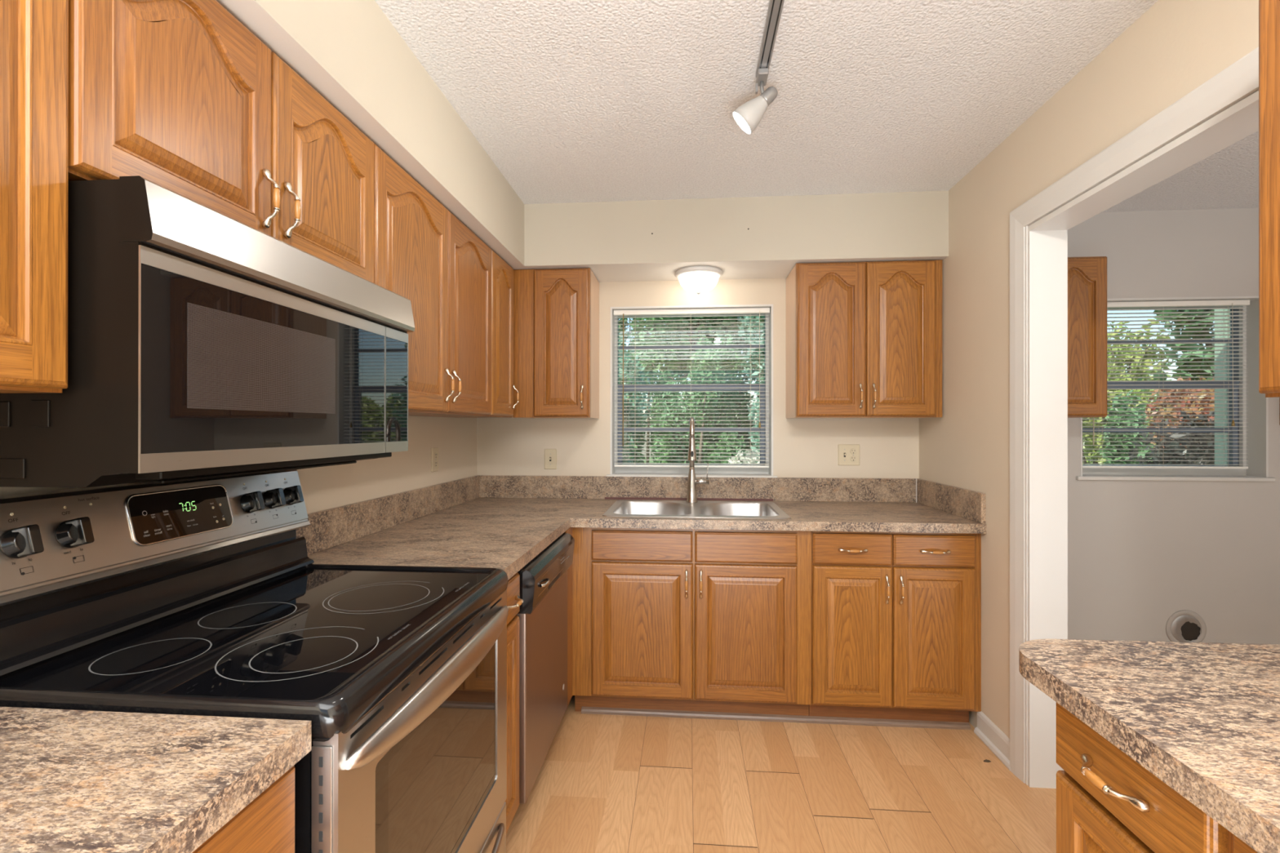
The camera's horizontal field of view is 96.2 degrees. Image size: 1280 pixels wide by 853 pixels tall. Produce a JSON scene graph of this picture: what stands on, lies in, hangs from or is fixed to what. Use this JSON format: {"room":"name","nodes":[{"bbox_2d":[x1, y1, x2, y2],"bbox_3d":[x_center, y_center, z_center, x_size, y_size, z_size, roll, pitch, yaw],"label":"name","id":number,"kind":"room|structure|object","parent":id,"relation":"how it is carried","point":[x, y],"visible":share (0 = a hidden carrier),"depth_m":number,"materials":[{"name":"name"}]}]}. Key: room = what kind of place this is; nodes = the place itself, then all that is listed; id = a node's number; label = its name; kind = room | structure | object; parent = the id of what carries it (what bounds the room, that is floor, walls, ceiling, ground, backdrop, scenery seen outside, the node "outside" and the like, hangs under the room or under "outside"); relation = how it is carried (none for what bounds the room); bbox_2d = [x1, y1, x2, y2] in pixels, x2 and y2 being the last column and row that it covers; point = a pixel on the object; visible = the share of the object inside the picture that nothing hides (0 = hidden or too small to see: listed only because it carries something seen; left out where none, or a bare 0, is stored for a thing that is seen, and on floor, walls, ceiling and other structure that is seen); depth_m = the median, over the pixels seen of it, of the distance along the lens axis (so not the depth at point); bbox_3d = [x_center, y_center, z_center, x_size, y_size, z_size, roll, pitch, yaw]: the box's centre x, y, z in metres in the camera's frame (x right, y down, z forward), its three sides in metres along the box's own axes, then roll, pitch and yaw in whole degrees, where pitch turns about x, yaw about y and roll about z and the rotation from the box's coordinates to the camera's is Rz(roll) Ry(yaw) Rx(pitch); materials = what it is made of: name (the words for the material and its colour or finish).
{"room":"kitchen","nodes":[
{"label":"kitchen","id":0,"kind":"room"},
{"bbox_2d":[0,415,476,514],"bbox_3d":[-1.278,0.137,0.283,0.150,2.569,6.553,0,0,5],"label":"wall","id":1,"kind":"structure","parent":0,"point":[326,487],"depth_m":2.46,"materials":[{"name":"beige paint"}]},
{"bbox_2d":[0,0,68,393],"bbox_3d":[-1.005,-0.438,0.461,0.362,0.776,0.790,0,0,5],"label":"upper cabinet","id":2,"kind":"object","parent":1,"relation":"attached to","point":[34,33],"visible":1,"depth_m":0.79,"materials":[{"name":"brown wood"}]},
{"bbox_2d":[67,0,373,283],"bbox_3d":[-0.938,-0.601,1.261,0.362,0.448,0.812,0,0,5],"label":"upper cabinet","id":3,"kind":"object","parent":1,"relation":"attached to","point":[180,96],"visible":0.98,"depth_m":1.09,"materials":[{"name":"brown wood"}]},
{"bbox_2d":[0,175,414,488],"bbox_3d":[-0.897,-0.135,1.260,0.439,0.464,0.810,0,0,5],"label":"microwave","id":4,"kind":"object","parent":3,"relation":"attached to","point":[203,343],"visible":1,"depth_m":0.94,"materials":[{"name":"black metal"}]},
{"bbox_2d":[119,175,414,332],"bbox_3d":[-0.705,-0.319,1.245,0.053,0.096,0.809,0,0,5],"label":"vent hood","id":5,"kind":"object","parent":4,"relation":"attached to","point":[154,219],"depth_m":1.02,"materials":[{"name":"silver metal"}]},
{"bbox_2d":[373,143,491,416],"bbox_3d":[-0.863,-0.435,2.160,0.362,0.776,0.988,0,0,5],"label":"upper cabinet","id":6,"kind":"object","parent":1,"relation":"attached to","point":[424,255],"visible":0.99,"depth_m":2.04,"materials":[{"name":"brown wood"}]},
{"bbox_2d":[431,447,438,471],"bbox_3d":[-0.990,0.160,2.780,0.009,0.116,0.072,0,0,5],"label":"outlet","id":7,"kind":"object","parent":1,"relation":"attached to","point":[434,451],"visible":1,"depth_m":2.77,"materials":[{"name":"beige plastic"}]},
{"bbox_2d":[433,249,519,417],"bbox_3d":[-0.807,-0.435,2.835,0.362,0.776,0.365,0,0,5],"label":"upper cabinet","id":8,"kind":"object","parent":1,"relation":"attached to","point":[503,386],"visible":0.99,"depth_m":2.78,"materials":[{"name":"brown wood"}]},
{"bbox_2d":[216,0,948,282],"bbox_3d":[0.033,-0.988,0.176,2.480,0.318,6.153,0,0,5],"label":"soffit","id":9,"kind":"structure","parent":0,"point":[349,51],"depth_m":2.80,"materials":[{"name":"paint"}]},
{"bbox_2d":[675,265,722,293],"bbox_3d":[0.313,-0.767,3.071,0.252,0.117,0.252,0,0,5],"label":"ceiling light","id":10,"kind":"object","parent":9,"relation":"attached to","point":[699,279],"visible":1,"depth_m":2.99,"materials":[{"name":"white glass"}]},
{"bbox_2d":[506,695,1056,852],"bbox_3d":[1.373,1.323,0.061,5.172,0.001,6.153,0,0,5],"label":"floor","id":11,"kind":"structure","parent":0,"point":[604,783],"depth_m":2.07,"materials":[{"name":"laminate"}]},
{"bbox_2d":[192,765,294,852],"bbox_3d":[-0.826,0.888,0.436,0.722,0.868,0.775,0,0,5],"label":"base cabinet","id":12,"kind":"object","parent":11,"relation":"on","point":[266,824],"visible":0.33,"depth_m":0.73,"materials":[{"name":"brown wood"}]},
{"bbox_2d":[0,706,311,852],"bbox_3d":[-0.863,0.366,0.154,0.696,0.173,1.364,0,0,5],"label":"countertop","id":13,"kind":"structure","parent":12,"relation":"on","point":[72,781],"depth_m":0.68,"materials":[{"name":"stone"}]},
{"bbox_2d":[0,469,508,852],"bbox_3d":[-0.714,0.721,1.240,0.751,1.204,0.806,0,0,5],"label":"range","id":14,"kind":"object","parent":11,"relation":"on","point":[197,597],"visible":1,"depth_m":1.08,"materials":[{"name":"black ceramic"}]},
{"bbox_2d":[0,568,490,699],"bbox_3d":[-0.711,0.404,1.233,0.547,0.007,0.759,0,0,5],"label":"glass cooktop","id":15,"kind":"object","parent":14,"relation":"in","point":[293,633],"depth_m":1.08,"materials":[{"name":"black glass"}]},
{"bbox_2d":[505,572,523,833],"bbox_3d":[-0.716,0.888,1.754,0.722,0.872,0.232,0,0,5],"label":"base cabinet","id":16,"kind":"object","parent":11,"relation":"on","point":[514,602],"visible":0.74,"depth_m":1.78,"materials":[{"name":"brown wood"}]},
{"bbox_2d":[515,532,574,804],"bbox_3d":[-0.633,0.891,2.192,0.675,0.866,0.647,0,0,5],"label":"dishwasher","id":17,"kind":"object","parent":11,"relation":"on","point":[542,615],"visible":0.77,"depth_m":2.03,"materials":[{"name":"silver metal"}]},
{"bbox_2d":[564,527,811,715],"bbox_3d":[0.231,0.890,2.845,1.098,0.872,0.792,0,0,5],"label":"base cabinet","id":18,"kind":"object","parent":11,"relation":"on","point":[682,620],"visible":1,"depth_m":2.56,"materials":[{"name":"brown wood"}]},
{"bbox_2d":[296,475,986,580],"bbox_3d":[0.218,0.367,2.400,2.478,0.169,1.684,0,0,5],"label":"countertop","id":19,"kind":"structure","parent":18,"relation":"on","point":[504,522],"depth_m":2.58,"materials":[{"name":"stone"}]},
{"bbox_2d":[602,500,791,519],"bbox_3d":[0.274,0.496,2.872,0.858,0.176,0.572,0,0,5],"label":"sink","id":20,"kind":"object","parent":19,"relation":"in","point":[644,508],"visible":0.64,"depth_m":3.07,"materials":[{"name":"silver metal"}]},
{"bbox_2d":[686,417,709,502],"bbox_3d":[0.306,0.178,3.037,0.122,0.458,0.166,0,0,5],"label":"faucet","id":21,"kind":"object","parent":19,"relation":"on","point":[692,481],"visible":1,"depth_m":3.07,"materials":[{"name":"silver metal"}]},
{"bbox_2d":[581,706,970,729],"bbox_3d":[0.587,1.314,2.590,1.722,0.024,0.018,0,0,5],"label":"toe kick","id":22,"kind":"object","parent":18,"relation":"attached to","point":[589,710],"depth_m":2.58,"materials":[{"name":"wood"}]},
{"bbox_2d":[808,531,981,722],"bbox_3d":[1.137,0.890,2.804,0.712,0.872,0.722,0,0,5],"label":"base cabinet","id":23,"kind":"object","parent":11,"relation":"on","point":[896,616],"visible":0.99,"depth_m":2.48,"materials":[{"name":"brown wood"}]},
{"bbox_2d":[1056,702,1257,852],"bbox_3d":[0.939,0.887,0.167,0.668,0.872,1.600,0,0,5],"label":"base cabinet","id":24,"kind":"object","parent":11,"relation":"on","point":[1107,802],"visible":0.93,"depth_m":0.84,"materials":[{"name":"brown wood"}]},
{"bbox_2d":[1018,639,1279,852],"bbox_3d":[0.949,0.429,0.211,0.657,0.040,1.780,0,0,5],"label":"countertop","id":25,"kind":"structure","parent":24,"relation":"on","point":[1203,718],"depth_m":0.84,"materials":[{"name":"stone"}]},
{"bbox_2d":[374,0,1258,212],"bbox_3d":[1.375,-1.206,0.064,5.572,0.120,6.553,0,0,5],"label":"ceiling","id":26,"kind":"structure","parent":0,"point":[571,100],"depth_m":1.95,"materials":[{"name":"white paint"}]},
{"bbox_2d":[732,0,784,134],"bbox_3d":[0.281,-1.051,0.283,0.184,0.199,3.247,0,0,3],"label":"track light","id":27,"kind":"object","parent":26,"relation":"attached to","point":[748,116],"visible":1,"depth_m":1.82,"materials":[{"name":"grey metal"}]},
{"bbox_2d":[476,207,1279,644],"bbox_3d":[1.638,0.093,3.228,5.172,2.469,0.200,0,0,5],"label":"wall","id":28,"kind":"structure","parent":0,"point":[1140,553],"depth_m":3.05,"materials":[{"name":"paint"}]},
{"bbox_2d":[544,448,556,469],"bbox_3d":[-0.515,0.188,3.298,0.072,0.116,0.016,0,0,5],"label":"light switch","id":29,"kind":"object","parent":28,"relation":"attached to","point":[550,455],"visible":1,"depth_m":3.30,"materials":[{"name":"beige plastic"}]},
{"bbox_2d":[512,267,599,418],"bbox_3d":[-0.452,-0.434,3.120,0.409,0.776,0.362,0,0,5],"label":"upper cabinet","id":30,"kind":"object","parent":28,"relation":"attached to","point":[556,311],"visible":1,"depth_m":2.98,"materials":[{"name":"brown wood"}]},
{"bbox_2d":[605,304,777,477],"bbox_3d":[0.293,-0.194,3.321,0.959,0.976,0.198,0,0,5],"label":"window","id":31,"kind":"structure","parent":28,"relation":"in","point":[615,471],"depth_m":3.34,"materials":[{"name":"white metal"}]},
{"bbox_2d":[613,307,769,467],"bbox_3d":[0.290,-0.219,3.279,0.887,0.902,0.049,0,0,5],"label":"blind","id":32,"kind":"object","parent":31,"relation":"attached to","point":[737,310],"visible":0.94,"depth_m":3.28,"materials":[{"name":"white plastic"}]},
{"bbox_2d":[838,444,859,465],"bbox_3d":[1.150,0.157,3.160,0.116,0.116,0.016,0,0,5],"label":"outlet","id":33,"kind":"object","parent":28,"relation":"attached to","point":[848,454],"visible":1,"depth_m":3.16,"materials":[{"name":"beige plastic"}]},
{"bbox_2d":[850,448,856,454],"bbox_3d":[1.173,0.137,3.159,0.033,0.033,0.003,0,0,5],"label":"socket","id":34,"kind":"object","parent":33,"relation":"attached to","point":[853,451],"depth_m":3.16,"materials":[{"name":"beige plastic"}]},
{"bbox_2d":[850,455,856,462],"bbox_3d":[1.173,0.177,3.158,0.033,0.033,0.003,0,0,5],"label":"socket","id":35,"kind":"object","parent":33,"relation":"attached to","point":[853,458],"depth_m":3.16,"materials":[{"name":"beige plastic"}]},
{"bbox_2d":[786,260,942,417],"bbox_3d":[1.149,-0.433,2.986,0.707,0.776,0.362,0,0,5],"label":"upper cabinet","id":36,"kind":"object","parent":28,"relation":"attached to","point":[864,340],"visible":1,"depth_m":2.85,"materials":[{"name":"brown wood"}]},
{"bbox_2d":[1067,256,1106,417],"bbox_3d":[1.944,-0.433,2.920,0.630,0.776,0.362,0,0,5],"label":"upper cabinet","id":37,"kind":"object","parent":28,"relation":"attached to","point":[1086,276],"visible":0.2,"depth_m":2.76,"materials":[{"name":"brown wood"}]},
{"bbox_2d":[1075,296,1275,481],"bbox_3d":[2.817,-0.197,3.111,0.966,0.966,0.198,0,0,5],"label":"window","id":38,"kind":"structure","parent":28,"relation":"in","point":[1256,428],"depth_m":3.10,"materials":[{"name":"white metal"}]},
{"bbox_2d":[1082,299,1249,468],"bbox_3d":[2.791,-0.222,3.071,0.848,0.892,0.049,0,0,5],"label":"blind","id":39,"kind":"object","parent":38,"relation":"attached to","point":[1232,303],"visible":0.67,"depth_m":3.07,"materials":[{"name":"white plastic"}]},
{"bbox_2d":[1165,609,1206,642],"bbox_3d":[2.872,1.065,3.021,0.200,0.200,0.006,0,0,5],"label":"air vent","id":40,"kind":"object","parent":28,"relation":"in","point":[1184,625],"visible":0.88,"depth_m":3.02,"materials":[{"name":"grey plastic"}]},
{"bbox_2d":[919,0,1258,738],"bbox_3d":[1.328,0.089,0.066,0.120,2.469,6.153,0,0,5],"label":"wall","id":41,"kind":"structure","parent":0,"point":[1175,46],"depth_m":2.29,"materials":[{"name":"beige paint"}]},
{"bbox_2d":[973,711,1010,770],"bbox_3d":[1.445,1.275,2.349,0.024,0.102,0.276,0,0,5],"label":"baseboard","id":42,"kind":"structure","parent":41,"relation":"attached to","point":[990,735],"depth_m":2.35,"materials":[{"name":"white wood"}]},
{"bbox_2d":[1009,46,1258,783],"bbox_3d":[1.381,0.248,1.552,0.021,2.153,1.340,0,0,5],"label":"trim","id":43,"kind":"structure","parent":41,"relation":"attached to","point":[1238,81],"depth_m":2.14,"materials":[{"name":"white wood"}]},
{"bbox_2d":[1024,90,1258,788],"bbox_3d":[1.450,0.288,1.551,0.136,2.073,1.172,0,0,5],"label":"door jamb","id":44,"kind":"object","parent":41,"relation":"in","point":[1046,240],"depth_m":2.11,"materials":[{"name":"white wood"}]},
{"bbox_2d":[1258,0,1279,397],"bbox_3d":[1.114,-0.436,0.416,0.362,0.776,1.050,0,0,5],"label":"upper cabinet","id":45,"kind":"object","parent":41,"relation":"attached to","point":[1268,10],"visible":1,"depth_m":0.92,"materials":[{"name":"brown wood"}]},
{"label":"outside","id":46,"kind":"structure","parent":0,"visible":0},
{"bbox_2d":[637,457,680,462],"bbox_3d":[3.381,1.644,16.506,28.000,0.100,26.537,0,0,5],"label":"lawn","id":47,"kind":"structure","parent":46,"point":[650,458],"depth_m":26.89,"materials":[{"name":"green plant"}]},
{"bbox_2d":[618,333,639,377],"bbox_3d":[-1.071,-1.580,10.335,3.192,6.336,2.397,0,0,5],"label":"tree","id":48,"kind":"object","parent":47,"relation":"on","point":[628,336],"visible":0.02,"depth_m":10.21,"materials":[{"name":"green plant"}]},
{"bbox_2d":[618,351,653,462],"bbox_3d":[-0.568,0.249,7.256,1.434,2.684,1.353,0,0,5],"label":"bush","id":49,"kind":"object","parent":47,"relation":"on","point":[632,370],"visible":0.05,"depth_m":7.31,"materials":[{"name":"green plant"}]},
{"bbox_2d":[618,316,764,464],"bbox_3d":[1.023,-1.528,17.139,10.439,7.298,1.591,0,0,5],"label":"hedge","id":50,"kind":"object","parent":47,"relation":"on","point":[742,394],"visible":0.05,"depth_m":17.02,"materials":[{"name":"green plant"}]},
{"bbox_2d":[623,315,764,463],"bbox_3d":[1.682,-2.292,14.828,4.671,7.772,4.065,0,0,5],"label":"tree","id":51,"kind":"object","parent":47,"relation":"on","point":[689,319],"visible":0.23,"depth_m":14.50,"materials":[{"name":"green plant"}]},
{"bbox_2d":[657,331,747,464],"bbox_3d":[0.908,0.115,8.186,1.317,2.967,1.263,0,0,5],"label":"tree","id":52,"kind":"object","parent":47,"relation":"on","point":[704,376],"visible":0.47,"depth_m":8.19,"materials":[{"name":"green plant"}]},
{"bbox_2d":[727,449,759,463],"bbox_3d":[1.280,0.861,5.320,1.146,1.451,0.784,0,0,5],"label":"bush","id":53,"kind":"object","parent":47,"relation":"on","point":[740,451],"visible":0.02,"depth_m":5.37,"materials":[{"name":"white plant"}]},
{"bbox_2d":[737,315,764,393],"bbox_3d":[2.976,-1.296,9.947,2.544,5.773,2.966,0,0,5],"label":"tree","id":54,"kind":"object","parent":47,"relation":"on","point":[748,369],"visible":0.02,"depth_m":9.97,"materials":[{"name":"green plant"}]},
{"bbox_2d":[747,382,761,462],"bbox_3d":[2.038,0.360,6.994,1.616,2.459,1.090,0,0,-14],"label":"bush","id":55,"kind":"object","parent":47,"relation":"on","point":[757,393],"visible":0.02,"depth_m":6.80,"materials":[{"name":"green plant"}]},
{"bbox_2d":[1082,398,1155,463],"bbox_3d":[15.069,0.356,18.303,12.330,3.243,1.473,0,0,5],"label":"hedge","id":56,"kind":"object","parent":47,"relation":"on","point":[1083,447],"visible":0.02,"depth_m":18.29,"materials":[{"name":"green plant"}]},
{"bbox_2d":[1082,360,1166,465],"bbox_3d":[7.296,0.229,9.076,1.862,2.733,1.192,0,0,5],"label":"bush","id":57,"kind":"object","parent":47,"relation":"on","point":[1098,441],"visible":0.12,"depth_m":8.92,"materials":[{"name":"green plant"}]},
{"bbox_2d":[1096,389,1159,465],"bbox_3d":[5.952,0.569,6.941,0.787,2.042,0.606,0,0,5],"label":"bush","id":58,"kind":"object","parent":47,"relation":"on","point":[1108,441],"visible":0.29,"depth_m":6.91,"materials":[{"name":"green plant"}]},
{"bbox_2d":[1106,319,1175,403],"bbox_3d":[12.464,-0.615,14.932,1.676,4.435,2.034,0,0,-37],"label":"tree","id":59,"kind":"object","parent":47,"relation":"on","point":[1120,322],"visible":0.27,"depth_m":14.55,"materials":[{"name":"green plant"}]},
{"bbox_2d":[1119,409,1214,465],"bbox_3d":[5.656,0.723,5.239,3.801,1.754,1.126,0,0,5],"label":"hedge","id":60,"kind":"object","parent":47,"relation":"on","point":[1205,445],"visible":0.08,"depth_m":5.15,"materials":[{"name":"green plant"}]},
{"bbox_2d":[1137,309,1214,421],"bbox_3d":[11.467,-0.997,11.484,2.568,5.190,2.421,0,0,20],"label":"tree","id":61,"kind":"object","parent":47,"relation":"on","point":[1179,310],"visible":0.1,"depth_m":11.38,"materials":[{"name":"green plant"}]},
{"bbox_2d":[1142,375,1214,465],"bbox_3d":[7.478,0.407,7.366,2.006,2.386,1.466,0,0,5],"label":"bush","id":62,"kind":"object","parent":47,"relation":"on","point":[1178,379],"visible":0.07,"depth_m":7.34,"materials":[{"name":"red plant"}]},
{"bbox_2d":[1214,309,1230,464],"bbox_3d":[4.359,-0.045,4.263,0.100,3.250,0.100,0,0,5],"label":"porch post","id":63,"kind":"object","parent":47,"relation":"on","point":[1217,445],"visible":0.06,"depth_m":4.26,"materials":[{"name":"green paint"}]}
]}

